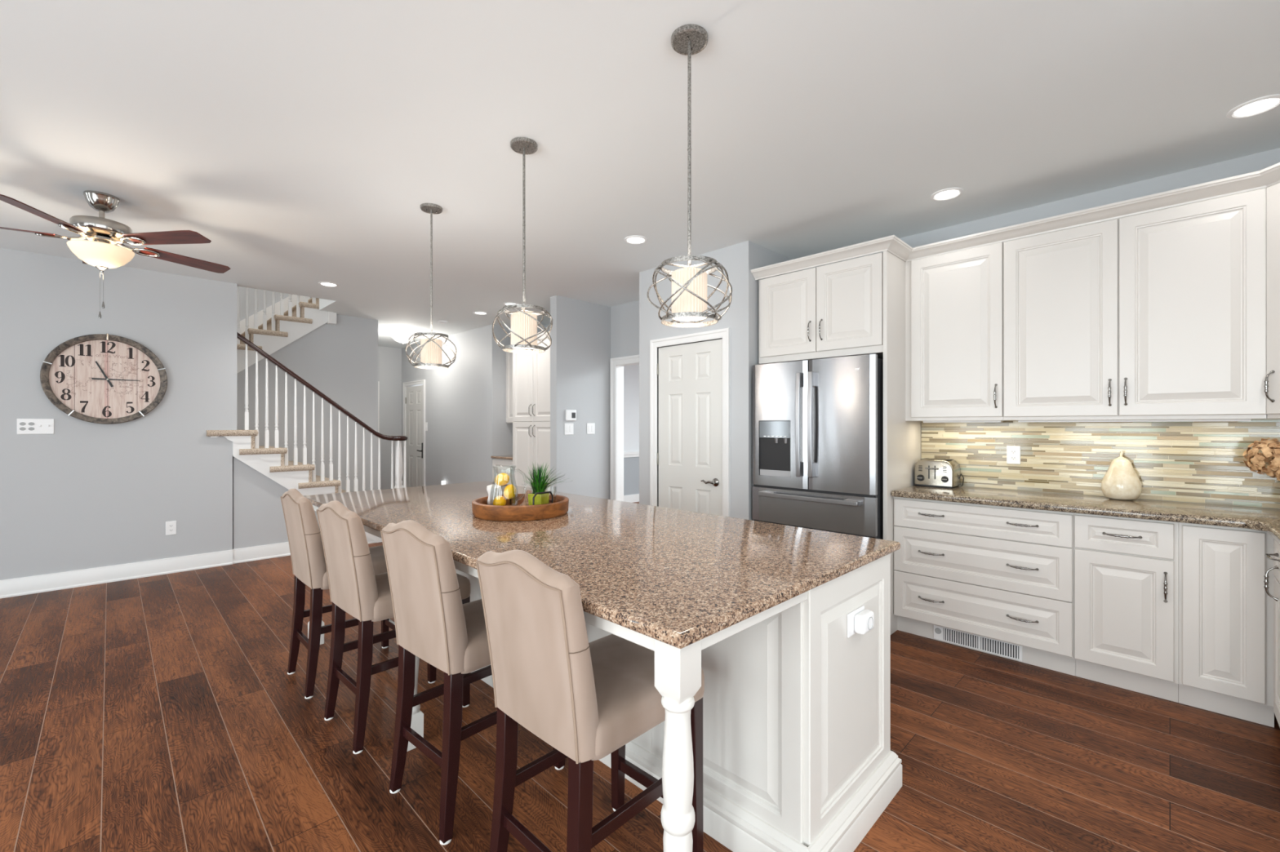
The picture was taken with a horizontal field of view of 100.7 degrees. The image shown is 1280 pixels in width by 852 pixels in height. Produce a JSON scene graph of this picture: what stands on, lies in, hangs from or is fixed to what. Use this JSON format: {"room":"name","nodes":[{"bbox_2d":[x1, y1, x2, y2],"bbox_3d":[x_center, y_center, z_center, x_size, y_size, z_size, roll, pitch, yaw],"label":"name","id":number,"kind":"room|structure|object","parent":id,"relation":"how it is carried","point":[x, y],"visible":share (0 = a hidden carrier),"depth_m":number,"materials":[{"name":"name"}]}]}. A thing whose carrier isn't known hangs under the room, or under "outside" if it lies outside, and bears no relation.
{"room":"kitchen","nodes":[
{"label":"kitchen","id":0,"kind":"room"},
{"bbox_2d":[0,248,311,580],"bbox_3d":[-5.197,-1.250,5.409,6.900,5.200,2.000,0,0,-45],"label":"wall","id":1,"kind":"structure","parent":0,"point":[83,495],"depth_m":4.67,"materials":[{"name":"grey paint"}]},
{"bbox_2d":[17,418,53,434],"bbox_3d":[-4.891,0.003,4.290,0.200,0.125,0.017,0,0,-45],"label":"switch plate","id":2,"kind":"object","parent":1,"relation":"attached to","point":[24,426],"visible":1,"depth_m":4.29,"materials":[{"name":"white plastic"}]},
{"bbox_2d":[19,422,26,431],"bbox_3d":[-4.941,0.003,4.242,0.004,0.067,0.034,0,0,45],"label":"socket","id":3,"kind":"object","parent":2,"relation":"attached to","point":[22,424],"depth_m":4.24,"materials":[{"name":"grey plastic"}]},
{"bbox_2d":[28,422,34,431],"bbox_3d":[-4.908,0.003,4.275,0.004,0.067,0.034,0,0,45],"label":"socket","id":4,"kind":"object","parent":2,"relation":"attached to","point":[31,424],"depth_m":4.27,"materials":[{"name":"grey plastic"}]},
{"bbox_2d":[40,333,167,424],"bbox_3d":[-4.586,-0.406,4.565,0.770,0.777,0.058,0,0,-45],"label":"wall clock","id":5,"kind":"object","parent":1,"relation":"attached to","point":[107,379],"visible":1,"depth_m":4.55,"materials":[{"name":"grey wood"}]},
{"bbox_2d":[165,520,176,535],"bbox_3d":[-4.312,0.938,4.874,0.075,0.125,0.009,0,0,-45],"label":"wall outlet","id":6,"kind":"object","parent":1,"relation":"attached to","point":[171,526],"visible":1,"depth_m":4.87,"materials":[{"name":"white plastic"}]},
{"bbox_2d":[0,536,376,598],"bbox_3d":[-4.912,1.281,4.275,5.500,0.138,0.048,0,0,-45],"label":"baseboard","id":7,"kind":"structure","parent":1,"relation":"attached to","point":[15,587],"depth_m":4.70,"materials":[{"name":"white paint"}]},
{"bbox_2d":[236,314,377,492],"bbox_3d":[-4.898,-0.025,5.609,4.006,2.750,0.060,0,0,-45],"label":"wall","id":8,"kind":"structure","parent":0,"point":[340,360],"depth_m":6.59,"materials":[{"name":"grey paint"}]},
{"bbox_2d":[377,346,401,489],"bbox_3d":[-4.759,-0.025,9.171,1.440,2.750,0.100,0,0,-45],"label":"wall","id":9,"kind":"structure","parent":0,"point":[389,359],"depth_m":9.40,"materials":[{"name":"grey paint"}]},
{"bbox_2d":[377,381,379,450],"bbox_3d":[-4.856,0.285,8.986,0.820,2.130,0.024,0,0,-45],"label":"trim","id":10,"kind":"structure","parent":9,"relation":"attached to","point":[378,381],"depth_m":9.26,"materials":[{"name":"white paint"}]},
{"bbox_2d":[401,325,487,485],"bbox_3d":[-3.168,-0.025,8.514,0.120,2.750,3.080,0,0,-45],"label":"wall","id":11,"kind":"structure","parent":0,"point":[456,396],"depth_m":8.02,"materials":[{"name":"grey paint"}]},
{"bbox_2d":[404,385,422,487],"bbox_3d":[-3.903,0.327,9.153,0.760,2.030,0.095,0,0,45],"label":"door","id":12,"kind":"structure","parent":11,"relation":"in","point":[414,399],"depth_m":9.18,"materials":[{"name":"white paint"}]},
{"bbox_2d":[403,379,425,486],"bbox_3d":[-3.864,0.287,9.189,0.139,2.125,0.900,0,0,-45],"label":"trim","id":13,"kind":"structure","parent":11,"relation":"attached to","point":[417,383],"depth_m":8.89,"materials":[{"name":"white paint"}]},
{"bbox_2d":[425,422,427,431],"bbox_3d":[-3.557,0.010,8.811,0.100,0.140,0.010,0,0,45],"label":"light switch","id":14,"kind":"object","parent":11,"relation":"attached to","point":[426,424],"visible":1,"depth_m":8.79,"materials":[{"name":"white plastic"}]},
{"bbox_2d":[487,324,550,482],"bbox_3d":[-1.190,-0.025,6.931,0.680,2.750,1.955,0,0,-45],"label":"wall","id":15,"kind":"structure","parent":0,"point":[500,433],"depth_m":7.37,"materials":[{"name":"grey paint"}]},
{"bbox_2d":[492,458,512,484],"bbox_3d":[-1.616,0.848,7.266,0.634,0.805,0.550,0,0,45],"label":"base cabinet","id":16,"kind":"object","parent":15,"relation":"attached to","point":[499,465],"visible":0.25,"depth_m":7.11,"materials":[{"name":"white paint"}]},
{"bbox_2d":[490,454,512,460],"bbox_3d":[-1.621,0.426,7.262,0.578,0.033,0.633,0,0,-45],"label":"countertop","id":17,"kind":"structure","parent":16,"relation":"on","point":[503,457],"depth_m":7.11,"materials":[{"name":"brown stone"}]},
{"bbox_2d":[506,347,512,423],"bbox_3d":[-1.540,-0.580,7.342,0.634,1.080,0.345,0,0,45],"label":"upper cabinet","id":18,"kind":"object","parent":15,"relation":"attached to","point":[508,355],"visible":0.2,"depth_m":7.38,"materials":[{"name":"white paint"}]},
{"bbox_2d":[528,493,549,505],"bbox_3d":[-0.497,0.374,2.600,0.076,0.089,0.076,0,0,23],"label":"pot","id":19,"kind":"object","parent":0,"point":[540,499],"depth_m":2.57,"materials":[{"name":"ceramic"}]},
{"bbox_2d":[550,295,610,499],"bbox_3d":[-0.659,-0.025,5.998,0.780,2.750,0.115,0,0,-45],"label":"wall","id":20,"kind":"structure","parent":0,"point":[580,331],"depth_m":5.91,"materials":[{"name":"grey paint"}]},
{"bbox_2d":[564,423,573,435],"bbox_3d":[-0.774,0.033,5.795,0.120,0.125,0.010,0,0,-45],"label":"light switch","id":21,"kind":"object","parent":20,"relation":"attached to","point":[569,428],"visible":1,"depth_m":5.79,"materials":[{"name":"white plastic"}]},
{"bbox_2d":[565,409,576,421],"bbox_3d":[-0.754,-0.117,5.803,0.140,0.120,0.027,0,0,-45],"label":"thermostat","id":22,"kind":"object","parent":20,"relation":"attached to","point":[571,415],"visible":1,"depth_m":5.79,"materials":[{"name":"white plastic"}]},
{"bbox_2d":[586,422,595,434],"bbox_3d":[-0.555,0.030,6.014,0.115,0.125,0.010,0,0,-45],"label":"light switch","id":23,"kind":"object","parent":20,"relation":"attached to","point":[590,427],"visible":1,"depth_m":6.01,"materials":[{"name":"white plastic"}]},
{"bbox_2d":[623,364,639,495],"bbox_3d":[-0.410,-0.025,9.164,3.820,2.750,0.100,0,0,-45],"label":"wall","id":24,"kind":"structure","parent":0,"point":[631,373],"depth_m":9.35,"materials":[{"name":"white paint"}]},
{"bbox_2d":[623,493,639,502],"bbox_3d":[-0.325,1.280,9.164,3.700,0.140,0.020,0,0,-45],"label":"baseboard","id":25,"kind":"structure","parent":24,"relation":"attached to","point":[630,498],"depth_m":9.34,"materials":[{"name":"white paint"}]},
{"bbox_2d":[623,451,639,457],"bbox_3d":[-0.322,0.500,9.161,3.700,0.100,0.030,0,0,-45],"label":"trim","id":26,"kind":"structure","parent":24,"relation":"attached to","point":[628,454],"depth_m":9.32,"materials":[{"name":"white paint"}]},
{"bbox_2d":[0,0,1279,348],"bbox_3d":[-0.707,-1.525,4.101,11.600,0.250,13.200,0,0,-45],"label":"ceiling","id":27,"kind":"structure","parent":0,"point":[306,140],"depth_m":2.47,"materials":[{"name":"white paint"}]},
{"bbox_2d":[0,190,231,318],"bbox_3d":[-3.314,-1.026,3.250,1.325,0.747,1.283,0,0,-45],"label":"ceiling fan","id":28,"kind":"object","parent":27,"relation":"hanging from","point":[102,234],"visible":1,"depth_m":3.17,"materials":[{"name":"silver metal"}]},
{"bbox_2d":[318,281,338,287],"bbox_3d":[-3.072,-1.396,5.230,0.176,0.008,0.176,0,0,-45],"label":"recessed light","id":29,"kind":"object","parent":27,"relation":"in","point":[322,283],"visible":1,"depth_m":5.23,"materials":[{"name":"white"}]},
{"bbox_2d":[389,331,413,343],"bbox_3d":[-3.543,-1.315,7.927,0.380,0.170,0.380,0,0,-45],"label":"ceiling light","id":30,"kind":"object","parent":27,"relation":"attached to","point":[402,337],"visible":0.88,"depth_m":7.81,"materials":[{"name":"white glass"}]},
{"bbox_2d":[404,203,456,369],"bbox_3d":[-1.336,-0.887,3.395,0.306,1.026,0.301,0,0,-20],"label":"pendant lamp","id":31,"kind":"object","parent":27,"relation":"hanging from","point":[431,348],"visible":1,"depth_m":3.36,"materials":[{"name":"white glass"}]},
{"bbox_2d":[437,320,448,324],"bbox_3d":[-2.630,-1.384,7.085,0.132,0.032,0.132,0,0,-45],"label":"smoke detector","id":32,"kind":"object","parent":27,"relation":"attached to","point":[439,322],"visible":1,"depth_m":7.05,"materials":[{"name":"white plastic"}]},
{"bbox_2d":[473,311,488,315],"bbox_3d":[-1.973,-1.396,6.559,0.176,0.008,0.176,0,0,-45],"label":"recessed light","id":33,"kind":"object","parent":27,"relation":"in","point":[475,313],"visible":1,"depth_m":6.55,"materials":[{"name":"white"}]},
{"bbox_2d":[503,302,517,305],"bbox_3d":[-1.479,-1.396,6.088,0.176,0.008,0.176,0,0,-45],"label":"recessed light","id":34,"kind":"object","parent":27,"relation":"in","point":[504,304],"visible":0.59,"depth_m":6.05,"materials":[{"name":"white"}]},
{"bbox_2d":[492,137,553,353],"bbox_3d":[-0.574,-0.887,2.636,0.301,1.026,0.306,0,0,-41],"label":"pendant lamp","id":35,"kind":"object","parent":27,"relation":"hanging from","point":[524,325],"visible":1,"depth_m":2.60,"materials":[{"name":"silver metal"}]},
{"bbox_2d":[623,235,647,244],"bbox_3d":[-0.033,-1.396,3.984,0.176,0.008,0.176,0,0,-45],"label":"recessed light","id":36,"kind":"object","parent":27,"relation":"in","point":[631,239],"visible":1,"depth_m":3.97,"materials":[{"name":"white"}]},
{"bbox_2d":[646,24,732,327],"bbox_3d":[0.181,-0.887,1.911,0.301,1.026,0.306,0,0,28],"label":"pendant lamp","id":37,"kind":"object","parent":27,"relation":"hanging from","point":[689,303],"visible":1,"depth_m":1.88,"materials":[{"name":"silver metal"}]},
{"bbox_2d":[930,187,964,200],"bbox_3d":[1.853,-1.396,3.200,0.176,0.008,0.176,0,0,-45],"label":"recessed light","id":38,"kind":"object","parent":27,"relation":"in","point":[949,193],"visible":1,"depth_m":3.19,"materials":[{"name":"white glass"}]},
{"bbox_2d":[1226,93,1279,119],"bbox_3d":[2.701,-1.396,2.324,0.176,0.008,0.176,0,0,-45],"label":"recessed light","id":39,"kind":"object","parent":27,"relation":"in","point":[1260,105],"visible":1,"depth_m":2.32,"materials":[{"name":"white glass"}]},
{"bbox_2d":[0,502,1279,851],"bbox_3d":[-0.707,1.400,4.101,11.600,0.100,13.200,0,0,-45],"label":"floor","id":40,"kind":"structure","parent":0,"point":[162,713],"depth_m":2.19,"materials":[{"name":"brown wood"}]},
{"bbox_2d":[206,286,407,542],"bbox_3d":[-4.774,-0.635,5.672,4.020,3.986,2.023,0,0,-45],"label":"staircase","id":41,"kind":"structure","parent":40,"relation":"on","point":[261,334],"depth_m":5.86,"materials":[{"name":"white wood"}]},
{"bbox_2d":[280,488,395,698],"bbox_3d":[-1.617,0.837,2.929,0.570,1.025,0.418,0,0,-45],"label":"bar stool","id":42,"kind":"object","parent":40,"relation":"on","point":[304,539],"visible":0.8,"depth_m":2.69,"materials":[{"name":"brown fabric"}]},
{"bbox_2d":[315,500,470,754],"bbox_3d":[-1.149,0.837,2.489,0.418,1.025,0.570,0,0,43],"label":"bar stool","id":43,"kind":"object","parent":40,"relation":"on","point":[355,589],"visible":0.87,"depth_m":2.26,"materials":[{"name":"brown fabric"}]},
{"bbox_2d":[380,520,564,844],"bbox_3d":[-0.621,0.837,2.016,0.418,1.025,0.570,0,0,41],"label":"bar stool","id":44,"kind":"object","parent":40,"relation":"on","point":[433,624],"visible":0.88,"depth_m":1.79,"materials":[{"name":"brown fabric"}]},
{"bbox_2d":[512,331,550,490],"bbox_3d":[-1.101,0.115,6.674,0.930,2.470,0.658,0,0,45],"label":"pantry cabinet","id":45,"kind":"object","parent":40,"relation":"on","point":[531,371],"visible":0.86,"depth_m":6.50,"materials":[{"name":"white paint"}]},
{"bbox_2d":[475,550,704,851],"bbox_3d":[-0.134,0.837,1.562,0.418,1.025,0.570,0,0,44],"label":"bar stool","id":46,"kind":"object","parent":40,"relation":"on","point":[587,700],"visible":0.95,"depth_m":1.40,"materials":[{"name":"brown fabric"}]},
{"bbox_2d":[307,505,902,851],"bbox_3d":[-0.546,0.910,2.643,1.236,0.880,3.091,0,0,-45],"label":"kitchen island","id":47,"kind":"object","parent":40,"relation":"on","point":[797,756],"visible":0.28,"depth_m":1.66,"materials":[{"name":"white paint"}]},
{"bbox_2d":[302,481,900,648],"bbox_3d":[-0.569,0.452,2.650,1.267,0.033,3.117,0,0,-45],"label":"island countertop","id":48,"kind":"structure","parent":47,"relation":"on","point":[679,579],"depth_m":1.85,"materials":[{"name":"brown stone"}]},
{"bbox_2d":[471,484,568,521],"bbox_3d":[-0.591,0.372,2.640,0.470,0.124,0.470,0,0,-45],"label":"serving tray","id":49,"kind":"object","parent":48,"relation":"on","point":[511,511],"visible":0.82,"depth_m":2.46,"materials":[{"name":"brown wood"}]},
{"bbox_2d":[486,484,501,505],"bbox_3d":[-0.744,0.357,2.701,0.070,0.115,0.070,0,0,16],"label":"cloth napkin","id":50,"kind":"object","parent":49,"relation":"on","point":[493,491],"visible":0.7,"depth_m":2.68,"materials":[{"name":"white fabric"}]},
{"bbox_2d":[518,502,528,506],"bbox_3d":[-0.573,0.400,2.659,0.042,0.037,0.100,0,0,15],"label":"cloth napkin","id":51,"kind":"object","parent":49,"relation":"on","point":[522,504],"visible":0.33,"depth_m":2.62,"materials":[{"name":"beige fabric"}]},
{"bbox_2d":[522,489,531,502],"bbox_3d":[-0.580,0.373,2.721,0.036,0.084,0.077,0,0,11],"label":"cloth napkin","id":52,"kind":"object","parent":49,"relation":"on","point":[526,498],"visible":0.56,"depth_m":2.72,"materials":[{"name":"beige fabric"}]},
{"bbox_2d":[522,461,571,505],"bbox_3d":[-0.456,0.294,2.594,0.231,0.250,0.322,0,0,8],"label":"potted grass","id":53,"kind":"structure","parent":49,"relation":"on","point":[538,485],"depth_m":2.57,"materials":[{"name":"plant"}]},
{"bbox_3d":[-0.651,0.308,2.637,0.193,0.221,0.138,0,0,-45],"label":"glass pitcher","id":54,"kind":"object","parent":49,"relation":"on","visible":0},
{"bbox_2d":[493,495,506,506],"bbox_3d":[-0.692,0.376,2.611,0.062,0.063,0.071,0,0,-4],"label":"lemon","id":55,"kind":"object","parent":54,"relation":"in","point":[500,500],"visible":0.69,"depth_m":2.59,"materials":[{"name":"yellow food"}]},
{"bbox_2d":[494,473,509,485],"bbox_3d":[-0.680,0.264,2.614,0.062,0.062,0.071,0,0,39],"label":"lemon","id":56,"kind":"object","parent":54,"relation":"in","point":[501,479],"visible":1,"depth_m":2.59,"materials":[{"name":"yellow food"}]},
{"bbox_2d":[503,484,516,499],"bbox_3d":[-0.642,0.325,2.618,0.060,0.072,0.063,0,0,23],"label":"lemon","id":57,"kind":"object","parent":54,"relation":"in","point":[509,491],"visible":1,"depth_m":2.60,"materials":[{"name":"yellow food"}]},
{"bbox_2d":[847,605,874,637],"bbox_3d":[0.733,0.650,1.752,0.130,0.076,0.044,0,0,-45],"label":"island outlet","id":58,"kind":"object","parent":47,"relation":"attached to","point":[860,621],"visible":1,"depth_m":1.74,"materials":[{"name":"white plastic"}]},
{"bbox_2d":[752,354,883,539],"bbox_3d":[1.381,0.432,3.886,0.909,1.776,0.752,0,0,45],"label":"refrigerator","id":59,"kind":"object","parent":40,"relation":"on","point":[818,424],"visible":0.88,"depth_m":3.59,"materials":[{"name":"grey metal"}]},
{"bbox_2d":[759,250,921,635],"bbox_3d":[1.455,0.115,3.934,0.955,2.470,0.698,0,0,45],"label":"tall cabinet","id":60,"kind":"object","parent":40,"relation":"on","point":[853,307],"visible":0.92,"depth_m":3.58,"materials":[{"name":"white paint"}]},
{"bbox_2d":[893,497,1075,675],"bbox_3d":[2.152,0.903,3.308,0.914,0.893,0.598,0,0,45],"label":"base cabinet","id":61,"kind":"object","parent":40,"relation":"on","point":[999,573],"visible":0.98,"depth_m":3.07,"materials":[{"name":"white paint"}]},
{"bbox_2d":[933,625,1022,661],"bbox_3d":[2.016,1.297,3.184,0.460,0.090,0.016,0,0,45],"label":"heater","id":62,"kind":"object","parent":61,"relation":"attached to","point":[1011,651],"visible":0.88,"depth_m":3.17,"materials":[{"name":"white plastic"}]},
{"bbox_2d":[943,628,977,648],"bbox_3d":[1.958,1.296,3.240,0.006,0.073,0.187,0,0,-45],"label":"grille","id":63,"kind":"object","parent":62,"relation":"attached to","point":[962,638],"depth_m":3.24,"materials":[{"name":"white plastic"}]},
{"bbox_2d":[980,636,1018,658],"bbox_3d":[2.102,1.296,3.099,0.188,0.073,0.003,0,0,45],"label":"grille","id":64,"kind":"object","parent":62,"relation":"attached to","point":[1011,651],"depth_m":3.09,"materials":[{"name":"white plastic"}]},
{"bbox_2d":[1074,513,1178,702],"bbox_3d":[2.613,0.903,2.847,0.389,0.893,0.598,0,0,45],"label":"base cabinet","id":65,"kind":"object","parent":40,"relation":"on","point":[1126,569],"visible":0.99,"depth_m":2.66,"materials":[{"name":"white paint"}]},
{"bbox_2d":[1178,522,1275,727],"bbox_3d":[2.871,0.903,2.616,0.300,0.893,0.560,0,0,45],"label":"base cabinet","id":66,"kind":"object","parent":40,"relation":"on","point":[1226,611],"visible":0.92,"depth_m":2.42,"materials":[{"name":"white paint"}]},
{"bbox_2d":[1263,538,1279,727],"bbox_3d":[2.614,0.903,1.768,1.000,0.893,0.643,0,0,-45],"label":"base cabinet","id":67,"kind":"object","parent":40,"relation":"on","point":[1276,568],"visible":0.99,"depth_m":2.23,"materials":[{"name":"white paint"}]},
{"bbox_2d":[890,485,1279,545],"bbox_3d":[2.268,0.435,2.509,1.555,0.040,2.200,0,0,-45],"label":"countertop","id":68,"kind":"structure","parent":67,"relation":"on","point":[1263,519],"depth_m":2.76,"materials":[{"name":"stone"}]},
{"bbox_2d":[914,457,964,488],"bbox_3d":[2.058,0.321,3.653,0.269,0.185,0.204,0,0,45],"label":"toaster","id":69,"kind":"object","parent":68,"relation":"on","point":[935,473],"visible":1,"depth_m":3.60,"materials":[{"name":"silver metal"}]},
{"bbox_2d":[1101,451,1142,500],"bbox_3d":[2.727,0.279,3.004,0.174,0.270,0.174,0,0,-45],"label":"pear","id":70,"kind":"object","parent":68,"relation":"on","point":[1121,482],"visible":1,"depth_m":2.96,"materials":[{"name":"white ceramic"}]},
{"bbox_2d":[1243,438,1279,480],"bbox_3d":[3.057,0.226,2.456,0.348,0.376,0.256,0,0,1],"label":"decorative ball","id":71,"kind":"object","parent":68,"relation":"on","point":[1268,450],"visible":1,"depth_m":2.48,"materials":[{"name":"beige plant"}]},
{"bbox_2d":[639,240,797,520],"bbox_3d":[0.673,-0.025,4.683,0.755,2.750,1.170,0,0,-45],"label":"wall","id":72,"kind":"structure","parent":0,"point":[742,316],"depth_m":4.10,"materials":[{"name":"grey paint"}]},
{"bbox_2d":[657,338,722,515],"bbox_3d":[0.397,0.327,4.415,0.705,2.030,0.095,0,0,45],"label":"door","id":73,"kind":"structure","parent":72,"relation":"in","point":[690,455],"depth_m":4.40,"materials":[{"name":"white paint"}]},
{"bbox_2d":[649,328,730,517],"bbox_3d":[0.436,0.295,4.450,0.139,2.110,0.843,0,0,-45],"label":"trim","id":74,"kind":"structure","parent":72,"relation":"attached to","point":[724,334],"depth_m":4.33,"materials":[{"name":"white paint"}]},
{"bbox_2d":[610,147,1279,509],"bbox_3d":[1.657,-0.025,4.302,0.132,2.750,5.860,0,0,-45],"label":"wall","id":75,"kind":"structure","parent":0,"point":[1191,462],"depth_m":3.14,"materials":[{"name":"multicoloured tile"}]},
{"bbox_2d":[609,355,639,501],"bbox_3d":[0.126,0.280,5.829,0.139,2.140,1.205,0,0,-45],"label":"trim","id":76,"kind":"structure","parent":75,"relation":"attached to","point":[617,364],"depth_m":6.18,"materials":[{"name":"white paint"}]},
{"bbox_2d":[905,242,1003,421],"bbox_3d":[2.102,-0.578,3.510,0.558,1.085,0.383,0,0,45],"label":"upper cabinet","id":77,"kind":"object","parent":75,"relation":"attached to","point":[954,300],"visible":1,"depth_m":3.39,"materials":[{"name":"white paint"}]},
{"bbox_2d":[923,420,1003,422],"bbox_3d":[2.125,-0.029,3.504,0.060,0.012,0.450,0,0,-45],"label":"light","id":78,"kind":"object","parent":77,"relation":"attached to","point":[969,421],"visible":0.86,"depth_m":3.44,"materials":[{"name":"white plastic"}]},
{"bbox_2d":[1006,445,1020,464],"bbox_3d":[2.422,0.188,3.437,0.075,0.118,0.009,0,0,45],"label":"wall outlet","id":79,"kind":"object","parent":75,"relation":"attached to","point":[1013,452],"visible":1,"depth_m":3.44,"materials":[{"name":"white plastic"}]},
{"bbox_2d":[1009,449,1016,453],"bbox_3d":[2.420,0.168,3.436,0.034,0.027,0.004,0,0,45],"label":"socket","id":80,"kind":"object","parent":79,"relation":"attached to","point":[1011,451],"depth_m":3.44,"materials":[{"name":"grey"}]},
{"bbox_2d":[1010,456,1016,460],"bbox_3d":[2.420,0.208,3.436,0.034,0.027,0.004,0,0,45],"label":"socket","id":81,"kind":"object","parent":79,"relation":"attached to","point":[1012,458],"depth_m":3.43,"materials":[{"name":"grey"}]},
{"bbox_2d":[1003,187,1266,420],"bbox_3d":[2.666,-0.578,2.946,1.036,1.085,0.383,0,0,45],"label":"upper cabinet","id":82,"kind":"object","parent":75,"relation":"attached to","point":[1160,314],"visible":1,"depth_m":2.78,"materials":[{"name":"white paint"}]},
{"bbox_2d":[751,162,1279,280],"bbox_3d":[2.104,-1.151,3.036,0.400,0.067,3.178,0,0,-45],"label":"crown molding","id":83,"kind":"structure","parent":82,"relation":"attached to","point":[1269,176],"depth_m":3.05,"materials":[{"name":"white paint"}]},
{"bbox_2d":[1017,418,1250,422],"bbox_3d":[2.680,-0.029,2.949,0.060,0.012,0.940,0,0,-45],"label":"light","id":84,"kind":"object","parent":82,"relation":"attached to","point":[1233,420],"visible":1,"depth_m":2.86,"materials":[{"name":"white plastic"}]},
{"bbox_2d":[1259,182,1279,419],"bbox_3d":[3.146,-0.578,2.270,0.625,1.085,0.660,0,0,45],"label":"upper cabinet","id":85,"kind":"object","parent":75,"relation":"attached to","point":[1272,381],"visible":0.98,"depth_m":2.44,"materials":[{"name":"white paint"}]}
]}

